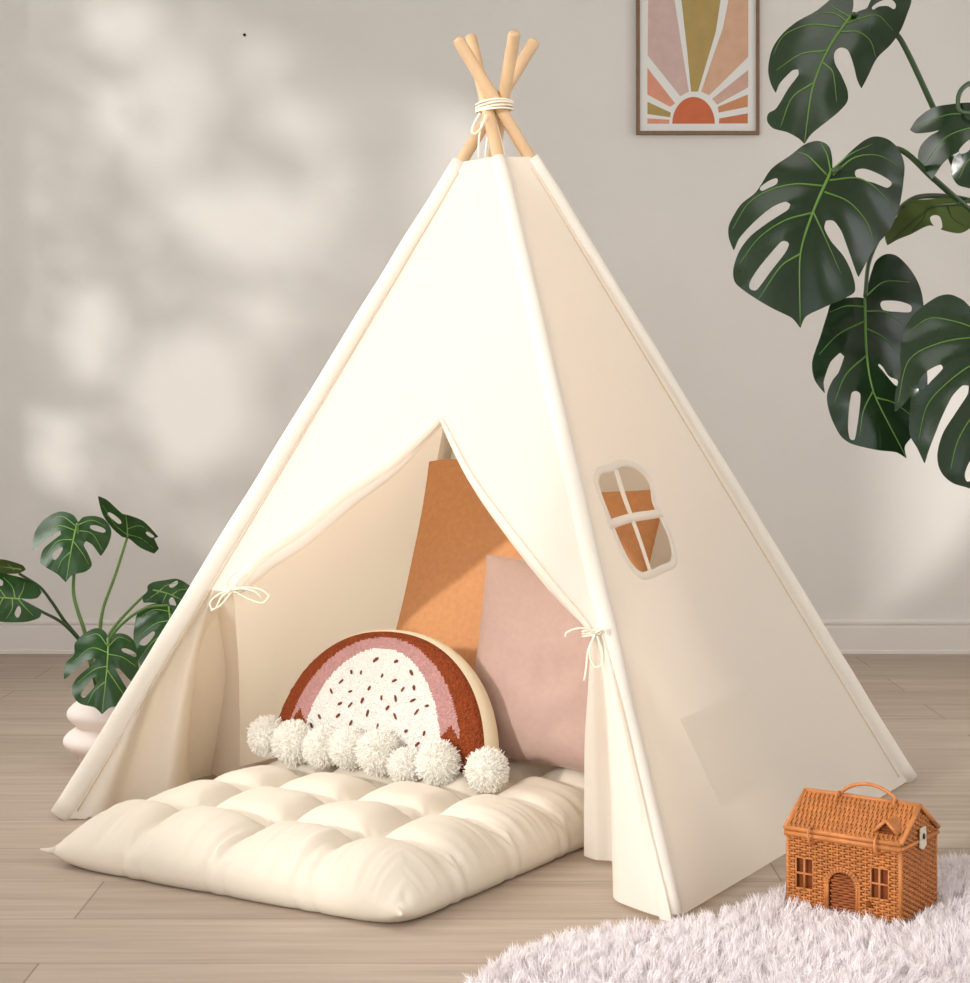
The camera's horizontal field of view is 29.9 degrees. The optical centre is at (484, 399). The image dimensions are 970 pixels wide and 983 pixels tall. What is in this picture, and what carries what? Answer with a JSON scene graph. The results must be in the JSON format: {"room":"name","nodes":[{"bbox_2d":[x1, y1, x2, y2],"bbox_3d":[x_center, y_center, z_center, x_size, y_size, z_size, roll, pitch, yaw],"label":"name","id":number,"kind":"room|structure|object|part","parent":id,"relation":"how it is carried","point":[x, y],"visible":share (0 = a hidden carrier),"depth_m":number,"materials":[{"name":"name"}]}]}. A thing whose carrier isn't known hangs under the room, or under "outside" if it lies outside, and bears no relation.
{"room":"children's room","nodes":[
{"label":"children's room","id":0,"kind":"room"},
{"bbox_2d":[63,696,115,763],"bbox_3d":[-0.798,0.711,3.906,0.215,0.140,0.215,0,0,0],"label":"pot","id":1,"kind":"object","parent":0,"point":[89,722],"depth_m":3.83,"materials":[{"name":"beige ceramic"}]},
{"bbox_2d":[0,0,969,618],"bbox_3d":[0.275,-0.592,5.670,4.850,2.750,0.100,0,0,0],"label":"wall","id":2,"kind":"structure","parent":0,"point":[196,212],"depth_m":5.62,"materials":[{"name":"paint"}]},
{"bbox_2d":[0,619,969,653],"bbox_3d":[0.275,0.731,5.610,4.650,0.104,0.020,0,0,0],"label":"baseboard","id":3,"kind":"structure","parent":2,"relation":"attached to","point":[38,636],"depth_m":5.61,"materials":[{"name":"white paint"}]},
{"bbox_2d":[636,0,759,134],"bbox_3d":[0.657,-1.116,5.607,0.379,0.593,0.023,0,0,0],"label":"framed print","id":4,"kind":"object","parent":2,"relation":"attached to","point":[698,61],"visible":1,"depth_m":5.61,"materials":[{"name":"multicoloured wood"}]},
{"bbox_2d":[0,654,969,982],"bbox_3d":[0.275,0.833,2.060,4.850,0.100,7.320,0,0,0],"label":"floor","id":5,"kind":"structure","parent":0,"point":[61,921],"depth_m":2.83,"materials":[{"name":"brown wood"}]},
{"bbox_2d":[0,496,189,763],"bbox_3d":[-0.860,0.492,3.881,0.466,0.578,0.266,0,0,0],"label":"monstera","id":6,"kind":"object","parent":5,"relation":"on","point":[90,713],"visible":0.87,"depth_m":3.87,"materials":[{"name":"green plant"}]},
{"bbox_2d":[40,759,583,922],"bbox_3d":[-0.120,0.725,3.360,0.735,0.113,1.200,0,0,32],"label":"mattress","id":7,"kind":"object","parent":5,"relation":"on","point":[355,844],"visible":0.66,"depth_m":2.96,"materials":[{"name":"beige fabric"}]},
{"bbox_2d":[246,630,509,793],"bbox_3d":[-0.183,0.570,3.386,0.580,0.266,0.204,0,0,32],"label":"cushion","id":8,"kind":"object","parent":7,"relation":"on","point":[403,705],"visible":0.99,"depth_m":3.36,"materials":[{"name":"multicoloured fabric"}]},
{"bbox_2d":[396,459,659,669],"bbox_3d":[0.067,0.405,3.665,0.582,0.556,0.252,0,0,32],"label":"floor cushion","id":9,"kind":"object","parent":7,"relation":"on","point":[443,599],"visible":0.29,"depth_m":3.71,"materials":[{"name":"fabric"}]},
{"bbox_2d":[474,555,590,770],"bbox_3d":[0.143,0.494,3.368,0.406,0.390,0.140,0,0,33],"label":"floor cushion","id":10,"kind":"object","parent":7,"relation":"on","point":[531,674],"visible":0.46,"depth_m":3.34,"materials":[{"name":"fabric"}]},
{"bbox_2d":[51,30,916,920],"bbox_3d":[0.024,0.029,3.571,1.338,1.528,1.196,0,0,31],"label":"tent","id":11,"kind":"object","parent":5,"relation":"on","point":[496,338],"visible":0.96,"depth_m":3.42,"materials":[{"name":"white fabric"}]},
{"bbox_3d":[-0.457,0.357,3.408,0.114,0.074,0.059,0,0,0],"label":"tie cord","id":12,"kind":"part","parent":11,"relation":"part of","materials":[{"name":"beige fabric"}]},
{"bbox_3d":[-0.255,0.152,3.754,0.579,1.257,1.151,0,0,30],"label":"panel","id":13,"kind":"part","parent":11,"relation":"part of","materials":[{"name":"fabric"}]},
{"bbox_3d":[-0.070,-0.044,3.371,0.888,0.851,0.375,0,0,34],"label":"panel","id":14,"kind":"part","parent":11,"relation":"part of","materials":[{"name":"fabric"}]},
{"bbox_3d":[0.187,0.152,3.834,1.263,1.257,0.553,0,0,32],"label":"panel","id":15,"kind":"part","parent":11,"relation":"part of","materials":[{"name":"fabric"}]},
{"bbox_3d":[0.165,0.413,2.975,0.072,0.088,0.059,0,0,0],"label":"tie cord","id":16,"kind":"part","parent":11,"relation":"part of","materials":[{"name":"beige fabric"}]},
{"bbox_3d":[0.326,0.152,3.383,0.603,1.257,1.151,0,0,31],"label":"panel","id":17,"kind":"part","parent":11,"relation":"part of","materials":[{"name":"fabric"}]},
{"bbox_2d":[462,851,969,982],"bbox_3d":[0.414,0.760,2.486,0.807,0.044,1.327,0,0,18],"label":"sheepskin rug","id":18,"kind":"object","parent":5,"relation":"on","point":[767,939],"visible":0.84,"depth_m":2.50,"materials":[{"name":"white fur"}]},
{"bbox_2d":[783,782,939,924],"bbox_3d":[0.568,0.670,2.743,0.199,0.186,0.161,0,0,36],"label":"wicker basket","id":19,"kind":"object","parent":18,"relation":"on","point":[854,853],"visible":0.99,"depth_m":2.70,"materials":[{"name":"orange wicker"}]},
{"bbox_3d":[0.534,0.734,2.699,0.046,0.055,0.008,0,0,36],"label":"door","id":20,"kind":"part","parent":19,"relation":"part of","materials":[{"name":"brown wicker"}]},
{"bbox_3d":[0.575,0.594,2.736,0.097,0.034,0.021,0,0,36],"label":"handle","id":21,"kind":"part","parent":19,"relation":"part of","materials":[{"name":"brown wicker"}]},
{"bbox_2d":[728,0,969,487],"bbox_3d":[0.802,0.058,2.861,0.921,1.447,0.302,0,0,-16],"label":"monstera plant","id":22,"kind":"object","parent":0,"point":[812,275],"visible":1,"depth_m":2.80,"materials":[{"name":"green plant"}]}
]}

